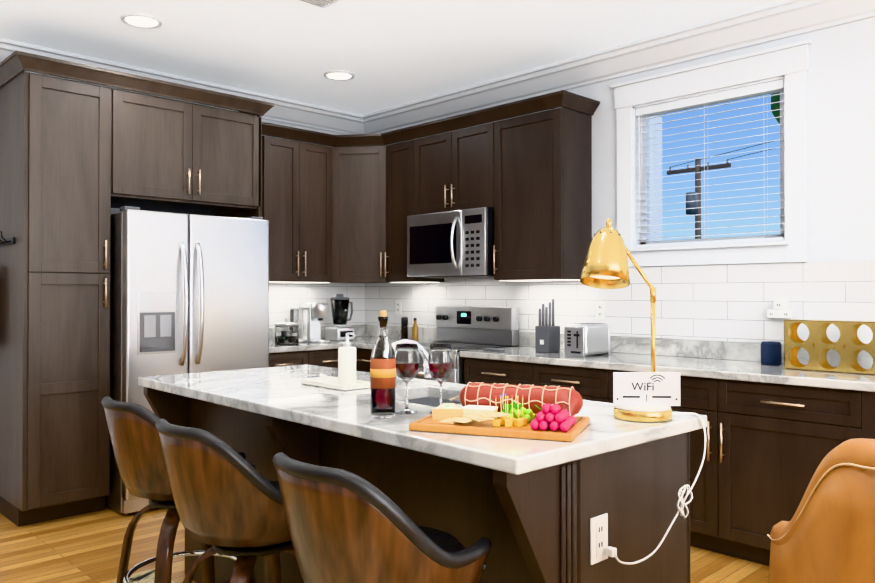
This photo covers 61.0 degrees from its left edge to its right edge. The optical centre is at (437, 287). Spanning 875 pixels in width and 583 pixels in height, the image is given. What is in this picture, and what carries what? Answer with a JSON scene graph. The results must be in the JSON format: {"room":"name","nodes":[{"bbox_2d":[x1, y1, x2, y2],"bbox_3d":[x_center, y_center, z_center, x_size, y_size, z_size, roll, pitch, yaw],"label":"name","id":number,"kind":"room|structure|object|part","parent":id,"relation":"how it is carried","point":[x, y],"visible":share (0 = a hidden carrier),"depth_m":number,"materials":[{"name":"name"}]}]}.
{"room":"kitchen","nodes":[
{"label":"kitchen","id":0,"kind":"room"},
{"bbox_2d":[8,77,364,324],"bbox_3d":[-3.178,-0.081,4.094,7.240,2.800,0.120,0,-1,-44],"label":"wall","id":1,"kind":"structure","parent":0,"point":[115,210],"depth_m":5.98,"materials":[{"name":"white paint"}]},
{"bbox_2d":[0,38,363,134],"bbox_3d":[-3.145,-1.406,3.956,6.840,0.153,0.136,0,-1,-44],"label":"crown molding","id":2,"kind":"structure","parent":1,"relation":"attached to","point":[288,111],"depth_m":5.56,"materials":[{"name":"white"}]},
{"bbox_2d":[116,71,263,216],"bbox_3d":[-1.777,-0.895,4.941,0.991,0.720,0.630,0,-1,-44],"label":"upper cabinet","id":3,"kind":"object","parent":1,"relation":"attached to","point":[174,156],"depth_m":4.70,"materials":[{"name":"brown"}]},
{"bbox_2d":[261,134,264,219],"bbox_3d":[-1.429,-0.577,5.488,0.256,1.065,0.330,0,-1,-44],"label":"upper cabinet","id":4,"kind":"object","parent":1,"relation":"attached to","point":[262,137],"depth_m":5.43,"materials":[{"name":"brown wood"}]},
{"bbox_2d":[265,130,332,282],"bbox_3d":[-1.127,-0.575,5.750,0.662,1.065,0.377,0,-1,-44],"label":"upper cabinet","id":5,"kind":"object","parent":1,"relation":"attached to","point":[296,172],"depth_m":5.62,"materials":[{"name":"brown wood"}]},
{"bbox_2d":[269,283,364,327],"bbox_3d":[-1.134,0.133,5.998,1.409,0.368,0.008,0,-1,-44],"label":"wall tile","id":6,"kind":"structure","parent":1,"relation":"attached to","point":[284,298],"depth_m":6.11,"materials":[{"name":"white tile"}]},
{"bbox_2d":[0,505,768,582],"bbox_3d":[-0.343,1.320,1.177,7.240,0.050,8.240,0,-1,-44],"label":"floor","id":7,"kind":"structure","parent":0,"point":[85,548],"depth_m":3.68,"materials":[{"name":"brown wood"}]},
{"bbox_2d":[0,54,115,526],"bbox_3d":[-2.298,0.031,4.425,0.465,2.580,0.630,0,-1,-44],"label":"tall cabinet","id":8,"kind":"object","parent":7,"relation":"on","point":[79,161],"depth_m":4.20,"materials":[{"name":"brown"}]},
{"bbox_2d":[112,568,174,582],"bbox_3d":[-0.926,1.298,2.019,1.440,0.006,2.620,0,-1,-44],"label":"rug","id":9,"kind":"object","parent":7,"relation":"on","point":[147,576],"visible":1,"depth_m":3.35,"materials":[{"name":"beige fabric"}]},
{"bbox_2d":[101,396,255,582],"bbox_3d":[-0.953,0.845,2.723,0.507,0.910,0.492,0,-1,-44],"label":"bar stool","id":10,"kind":"object","parent":9,"relation":"on","point":[136,444],"visible":0.54,"depth_m":2.54,"materials":[{"name":"brown wood"}]},
{"bbox_2d":[155,419,294,582],"bbox_3d":[-0.581,0.841,2.248,0.507,0.910,0.492,0,-1,-44],"label":"bar stool","id":11,"kind":"object","parent":9,"relation":"on","point":[227,499],"visible":0.88,"depth_m":2.05,"materials":[{"name":"brown wood"}]},
{"bbox_2d":[272,452,491,582],"bbox_3d":[-0.134,0.837,1.783,0.507,0.910,0.492,0,-1,-44],"label":"bar stool","id":12,"kind":"object","parent":9,"relation":"on","point":[344,526],"visible":1,"depth_m":1.58,"materials":[{"name":"brown wood"}]},
{"bbox_2d":[105,206,268,515],"bbox_3d":[-1.683,0.429,4.806,0.930,1.790,0.864,0,-1,-44],"label":"fridge","id":13,"kind":"object","parent":7,"relation":"on","point":[189,293],"visible":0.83,"depth_m":4.44,"materials":[{"name":"silver metal"}]},
{"bbox_2d":[269,349,337,367],"bbox_3d":[-1.140,0.893,5.570,0.801,0.874,0.600,0,-1,-44],"label":"base cabinet","id":14,"kind":"object","parent":7,"relation":"on","point":[327,358],"visible":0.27,"depth_m":5.33,"materials":[{"name":"brown wood"}]},
{"bbox_2d":[269,325,400,352],"bbox_3d":[-0.913,0.387,5.772,1.402,0.139,0.632,0,-1,-44],"label":"countertop","id":15,"kind":"structure","parent":14,"relation":"on","point":[359,331],"depth_m":5.52,"materials":[{"name":"stone"}]},
{"bbox_2d":[275,319,298,344],"bbox_3d":[-1.097,0.320,5.409,0.172,0.188,0.172,0,-1,-44],"label":"jar","id":16,"kind":"object","parent":15,"relation":"on","point":[286,332],"visible":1,"depth_m":5.34,"materials":[{"name":"clear glass"}]},
{"bbox_2d":[290,302,329,342],"bbox_3d":[-0.960,0.266,5.654,0.218,0.300,0.263,0,-1,-44],"label":"coffee maker","id":17,"kind":"object","parent":15,"relation":"on","point":[307,317],"visible":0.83,"depth_m":5.63,"materials":[{"name":"silver metal"}]},
{"bbox_2d":[325,294,353,340],"bbox_3d":[-0.757,0.234,5.909,0.214,0.367,0.172,0,-1,-44],"label":"blender","id":18,"kind":"object","parent":15,"relation":"on","point":[339,329],"visible":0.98,"depth_m":5.84,"materials":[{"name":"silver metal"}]},
{"bbox_2d":[356,348,371,371],"bbox_3d":[-0.308,0.894,5.696,0.638,0.874,0.375,0,-1,-44],"label":"base cabinet","id":19,"kind":"object","parent":7,"relation":"on","point":[363,356],"visible":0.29,"depth_m":5.55,"materials":[{"name":"brown wood"}]},
{"bbox_2d":[352,325,440,348],"bbox_3d":[-0.508,0.388,5.908,0.632,0.139,0.961,0,-1,-44],"label":"countertop","id":20,"kind":"structure","parent":19,"relation":"on","point":[426,334],"depth_m":5.95,"materials":[{"name":"stone"}]},
{"bbox_2d":[401,317,407,338],"bbox_3d":[-0.258,0.324,5.823,0.054,0.186,0.054,0,-1,-44],"label":"pepper mill","id":21,"kind":"object","parent":20,"relation":"on","point":[404,327],"visible":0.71,"depth_m":5.80,"materials":[{"name":"brown"}]},
{"bbox_2d":[412,318,417,340],"bbox_3d":[-0.174,0.326,5.780,0.052,0.181,0.052,0,-1,-44],"label":"oil bottle","id":22,"kind":"object","parent":20,"relation":"on","point":[414,331],"visible":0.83,"depth_m":5.76,"materials":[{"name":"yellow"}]},
{"bbox_2d":[144,387,689,582],"bbox_3d":[-0.245,0.870,2.787,0.939,0.874,2.164,0,-1,-44],"label":"kitchen island","id":23,"kind":"object","parent":7,"relation":"on","point":[569,522],"visible":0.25,"depth_m":2.10,"materials":[{"name":"brown wood"}]},
{"bbox_2d":[138,364,706,474],"bbox_3d":[-0.253,0.412,2.781,0.937,0.039,2.242,0,-1,-44],"label":"island countertop","id":24,"kind":"structure","parent":23,"relation":"on","point":[282,392],"depth_m":2.26,"materials":[{"name":"stone"}]},
{"bbox_2d":[301,376,369,390],"bbox_3d":[-0.402,0.384,2.978,0.158,0.020,0.304,0,-1,-44],"label":"soap tray","id":25,"kind":"object","parent":24,"relation":"on","point":[330,382],"visible":0.77,"depth_m":2.94,"materials":[{"name":"white ceramic"}]},
{"bbox_2d":[338,332,355,384],"bbox_3d":[-0.351,0.278,2.934,0.072,0.205,0.088,0,-1,-44],"label":"soap dispenser","id":26,"kind":"object","parent":25,"relation":"on","point":[346,363],"visible":1,"depth_m":2.91,"materials":[{"name":"white stone"}]},
{"bbox_2d":[370,311,395,418],"bbox_3d":[-0.164,0.229,2.234,0.077,0.318,0.077,0,-1,-44],"label":"wine bottle","id":27,"kind":"object","parent":24,"relation":"on","point":[382,378],"visible":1,"depth_m":2.20,"materials":[{"name":"clear glass"}]},
{"bbox_2d":[395,343,419,413],"bbox_3d":[-0.096,0.282,2.314,0.082,0.212,0.082,0,-1,-44],"label":"wine glass","id":28,"kind":"object","parent":24,"relation":"on","point":[407,357],"visible":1,"depth_m":2.29,"materials":[{"name":"clear glass"}]},
{"bbox_2d":[391,339,431,377],"bbox_3d":[-0.126,0.285,2.619,0.250,0.212,0.099,0,-1,-44],"label":"island faucet","id":29,"kind":"object","parent":24,"relation":"on","point":[423,352],"visible":0.19,"depth_m":2.64,"materials":[{"name":"silver metal"}]},
{"bbox_2d":[401,397,460,406],"bbox_3d":[-0.019,0.537,2.683,0.348,0.209,0.417,0,-1,-44],"label":"island sink","id":30,"kind":"object","parent":24,"relation":"in","point":[431,401],"visible":0.02,"depth_m":2.91,"materials":[{"name":"silver metal"}]},
{"bbox_2d":[428,344,453,413],"bbox_3d":[0.010,0.282,2.305,0.082,0.212,0.082,0,-1,-44],"label":"wine glass","id":31,"kind":"object","parent":24,"relation":"on","point":[440,362],"visible":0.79,"depth_m":2.28,"materials":[{"name":"clear glass"}]},
{"bbox_2d":[409,414,589,441],"bbox_3d":[0.177,0.376,2.055,0.440,0.020,0.280,0,-1,21],"label":"board","id":32,"kind":"object","parent":24,"relation":"on","point":[474,427],"visible":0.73,"depth_m":1.94,"materials":[{"name":"brown wood"}]},
{"bbox_2d":[432,403,462,419],"bbox_3d":[0.030,0.351,2.102,0.134,0.030,0.130,0,-1,-44],"label":"cheese wedge","id":33,"kind":"object","parent":32,"relation":"on","point":[443,411],"visible":0.98,"depth_m":2.05,"materials":[{"name":"beige food"}]},
{"bbox_2d":[438,412,509,423],"bbox_3d":[0.098,0.350,1.996,0.120,0.029,0.182,0,-1,-44],"label":"crackers","id":34,"kind":"object","parent":32,"relation":"on","point":[476,417],"visible":1,"depth_m":1.98,"materials":[{"name":"beige food"}]},
{"bbox_2d":[462,405,497,414],"bbox_3d":[0.119,0.350,2.087,0.092,0.031,0.056,0,-1,21],"label":"cheese block","id":35,"kind":"object","parent":32,"relation":"on","point":[473,409],"visible":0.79,"depth_m":2.07,"materials":[{"name":"beige food"}]},
{"bbox_2d":[493,394,526,426],"bbox_3d":[0.189,0.325,1.965,0.083,0.080,0.072,0,-1,-44],"label":"cheese cubes","id":36,"kind":"object","parent":32,"relation":"on","point":[506,421],"visible":1,"depth_m":1.95,"materials":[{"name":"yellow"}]},
{"bbox_2d":[450,382,582,416],"bbox_3d":[0.220,0.320,2.128,0.392,0.090,0.090,0,-1,21],"label":"salami","id":37,"kind":"object","parent":32,"relation":"on","point":[569,400],"visible":0.71,"depth_m":2.09,"materials":[{"name":"red food"}]},
{"bbox_2d":[502,401,575,431],"bbox_3d":[0.267,0.334,1.971,0.146,0.062,0.236,0,-1,-44],"label":"grapes","id":38,"kind":"object","parent":32,"relation":"on","point":[553,417],"visible":0.96,"depth_m":1.91,"materials":[{"name":"pink food"}]},
{"bbox_2d":[580,218,705,564],"bbox_3d":[0.528,0.260,2.164,0.450,0.953,0.323,0,-1,-44],"label":"desk lamp","id":39,"kind":"object","parent":24,"relation":"on","point":[605,265],"depth_m":2.23,"materials":[{"name":"gold metal"}]},
{"bbox_2d":[613,372,680,405],"bbox_3d":[0.609,0.296,2.163,0.194,0.098,0.007,0,0,2],"label":"sign","id":40,"kind":"object","parent":39,"relation":"attached to","point":[646,389],"visible":1,"depth_m":2.16,"materials":[{"name":"white plastic"}]},
{"bbox_3d":[0.611,0.553,2.078,0.450,0.364,0.087,0,-1,-44],"label":"lamp cord","id":41,"kind":"part","parent":39,"relation":"part of","materials":[{"name":"white plastic"}]},
{"bbox_2d":[394,306,518,383],"bbox_3d":[0.057,0.723,5.241,0.697,1.170,0.756,0,-1,-44],"label":"range","id":42,"kind":"object","parent":7,"relation":"on","point":[476,327],"visible":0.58,"depth_m":5.33,"materials":[{"name":"silver metal"}]},
{"bbox_2d":[464,358,519,384],"bbox_3d":[0.604,0.886,4.790,0.600,0.874,0.626,0,-1,-44],"label":"base cabinet","id":43,"kind":"object","parent":7,"relation":"on","point":[488,371],"depth_m":4.64,"materials":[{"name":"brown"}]},
{"bbox_2d":[460,332,874,391],"bbox_3d":[1.231,0.373,4.127,0.632,0.139,2.473,0,-1,-44],"label":"countertop","id":44,"kind":"structure","parent":43,"relation":"on","point":[739,361],"depth_m":4.05,"materials":[{"name":"stone"}]},
{"bbox_2d":[483,348,504,351],"bbox_3d":[0.364,0.401,4.788,0.045,0.015,0.150,0,-1,-44],"label":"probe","id":45,"kind":"object","parent":44,"relation":"on","point":[493,349],"visible":0.98,"depth_m":4.77,"materials":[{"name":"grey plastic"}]},
{"bbox_2d":[535,299,559,352],"bbox_3d":[0.697,0.240,4.701,0.122,0.335,0.110,0,-1,-44],"label":"knife block","id":46,"kind":"object","parent":44,"relation":"on","point":[547,337],"visible":1,"depth_m":4.67,"materials":[{"name":"grey plastic"}]},
{"bbox_2d":[564,323,609,356],"bbox_3d":[0.892,0.310,4.444,0.300,0.192,0.150,0,-1,-44],"label":"toaster","id":47,"kind":"object","parent":44,"relation":"on","point":[582,339],"visible":1,"depth_m":4.37,"materials":[{"name":"silver metal"}]},
{"bbox_2d":[761,341,781,364],"bbox_3d":[1.737,0.341,3.872,0.100,0.121,0.100,0,-1,-44],"label":"smart speaker","id":48,"kind":"object","parent":44,"relation":"on","point":[771,352],"visible":1,"depth_m":3.83},
{"bbox_2d":[784,319,874,374],"bbox_3d":[1.893,0.279,3.556,0.120,0.240,0.410,0,-1,-44],"label":"wine rack","id":49,"kind":"object","parent":44,"relation":"on","point":[817,345],"visible":1,"depth_m":3.55,"materials":[{"name":"gold metal"}]},
{"bbox_2d":[520,362,595,400],"bbox_3d":[0.959,0.883,4.425,0.600,0.874,0.637,0,-1,-44],"label":"base cabinet","id":50,"kind":"object","parent":7,"relation":"on","point":[583,380],"depth_m":4.25,"materials":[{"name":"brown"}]},
{"bbox_2d":[596,369,699,547],"bbox_3d":[1.354,0.880,4.021,0.600,0.874,0.736,0,-1,-44],"label":"base cabinet","id":51,"kind":"object","parent":7,"relation":"on","point":[689,386],"depth_m":3.70,"materials":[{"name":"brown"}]},
{"bbox_2d":[700,377,874,565],"bbox_3d":[1.768,0.877,3.597,0.600,0.874,0.690,0,-1,-44],"label":"base cabinet","id":52,"kind":"object","parent":7,"relation":"on","point":[770,447],"depth_m":3.45,"materials":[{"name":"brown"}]},
{"bbox_2d":[767,438,874,582],"bbox_3d":[0.984,0.764,1.334,0.642,1.066,0.544,0,0,8],"label":"leather chair","id":53,"kind":"object","parent":7,"relation":"on","point":[826,534],"visible":1,"depth_m":1.28,"materials":[{"name":"orange leather"}]},
{"bbox_2d":[0,0,780,114],"bbox_3d":[-0.343,-1.530,1.200,7.240,0.050,8.240,0,-1,-44],"label":"ceiling","id":54,"kind":"structure","parent":0,"point":[390,53],"depth_m":4.38,"materials":[{"name":"white paint"}]},
{"bbox_2d":[121,13,162,28],"bbox_3d":[-1.637,-1.474,4.115,0.216,0.014,0.216,0,-1,-44],"label":"recessed light","id":55,"kind":"object","parent":54,"relation":"in","point":[143,20],"visible":0.96,"depth_m":4.10,"materials":[{"name":"white plastic"}]},
{"bbox_2d":[299,0,341,8],"bbox_3d":[-0.658,-1.475,3.728,0.360,0.017,0.200,0,-1,-44],"label":"ceiling vent","id":56,"kind":"object","parent":54,"relation":"in","point":[323,4],"visible":0.94,"depth_m":3.83,"materials":[{"name":"white"}]},
{"bbox_2d":[324,70,354,80],"bbox_3d":[-0.680,-1.466,5.146,0.216,0.014,0.216,0,-1,-44],"label":"recessed light","id":57,"kind":"object","parent":54,"relation":"in","point":[339,75],"visible":1,"depth_m":5.13,"materials":[{"name":"white plastic"}]},
{"bbox_2d":[365,17,874,342],"bbox_3d":[2.247,-0.085,3.632,0.120,2.800,8.120,0,-1,-44],"label":"wall","id":58,"kind":"structure","parent":0,"point":[841,149],"depth_m":3.79,"materials":[{"name":"white paint"}]},
{"bbox_2d":[317,132,400,282],"bbox_3d":[-0.609,-0.613,6.010,0.649,1.145,0.729,0,-1,-44],"label":"upper cabinet","id":59,"kind":"object","parent":58,"relation":"attached to","point":[340,209],"depth_m":5.82,"materials":[{"name":"brown wood"}]},
{"bbox_2d":[389,125,443,282],"bbox_3d":[-0.183,-0.615,5.774,0.369,1.145,0.436,0,-1,-44],"label":"upper cabinet","id":60,"kind":"object","parent":58,"relation":"attached to","point":[404,157],"depth_m":5.66,"materials":[{"name":"brown wood"}]},
{"bbox_2d":[421,107,492,213],"bbox_3d":[0.218,-0.863,5.393,0.330,0.655,0.795,0,-1,-44],"label":"upper cabinet","id":61,"kind":"object","parent":58,"relation":"attached to","point":[457,165],"depth_m":5.23,"materials":[{"name":"brown wood"}]},
{"bbox_2d":[407,207,493,277],"bbox_3d":[0.167,-0.302,5.336,0.472,0.459,0.778,0,-1,-44],"label":"over-the-range microwave","id":62,"kind":"object","parent":61,"relation":"attached to","point":[454,244],"visible":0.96,"depth_m":5.16,"materials":[{"name":"silver metal"}]},
{"bbox_2d":[493,90,592,280],"bbox_3d":[0.669,-0.621,4.929,0.330,1.145,0.615,0,-1,-44],"label":"upper cabinet","id":63,"kind":"object","parent":58,"relation":"attached to","point":[542,161],"depth_m":4.75,"materials":[{"name":"brown wood"}]},
{"bbox_2d":[364,0,874,133],"bbox_3d":[2.113,-1.409,3.595,0.136,0.153,7.999,0,-1,-44],"label":"crown molding","id":64,"kind":"structure","parent":58,"relation":"attached to","point":[781,19],"depth_m":4.49,"materials":[{"name":"white"}]},
{"bbox_2d":[365,260,874,346],"bbox_3d":[0.974,0.168,4.841,0.008,0.583,4.591,0,-1,-44],"label":"wall tile","id":65,"kind":"structure","parent":58,"relation":"attached to","point":[732,302],"depth_m":4.35,"materials":[{"name":"white tile"}]},
{"bbox_2d":[395,300,400,314],"bbox_3d":[-0.326,0.166,6.163,0.007,0.116,0.072,0,-1,-44],"label":"electrical outlet","id":66,"kind":"object","parent":65,"relation":"attached to","point":[397,306],"visible":1,"depth_m":6.16,"materials":[{"name":"white plastic"}]},
{"bbox_2d":[596,302,604,319],"bbox_3d":[1.043,0.149,4.761,0.007,0.116,0.072,0,-1,-44],"label":"electrical outlet","id":67,"kind":"object","parent":65,"relation":"attached to","point":[600,310],"visible":1,"depth_m":4.76,"materials":[{"name":"white plastic"}]},
{"bbox_2d":[767,299,792,320],"bbox_3d":[1.817,0.117,3.944,0.040,0.116,0.124,0,-1,-44],"label":"electrical outlet","id":68,"kind":"object","parent":65,"relation":"attached to","point":[780,311],"visible":0.94,"depth_m":3.93,"materials":[{"name":"white plastic"}]},
{"bbox_2d":[611,39,812,266],"bbox_3d":[1.553,-0.705,4.301,0.145,1.150,1.190,0,-1,-44],"label":"window","id":69,"kind":"structure","parent":58,"relation":"in","point":[789,63],"depth_m":4.22,"materials":[{"name":"white wood"}]},
{"bbox_2d":[636,79,783,247],"bbox_3d":[1.551,-0.679,4.300,0.062,0.865,0.888,0,-1,-44],"label":"window blinds","id":70,"kind":"object","parent":69,"relation":"attached to","point":[734,94],"visible":0.85,"depth_m":4.27,"materials":[{"name":"white plastic"}]},
{"label":"outside","id":71,"kind":"structure","parent":0,"visible":0},
{"bbox_2d":[649,92,779,240],"bbox_3d":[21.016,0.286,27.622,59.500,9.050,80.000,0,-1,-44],"label":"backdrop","id":72,"kind":"structure","parent":71,"point":[657,146],"depth_m":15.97,"materials":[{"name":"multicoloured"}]}
]}

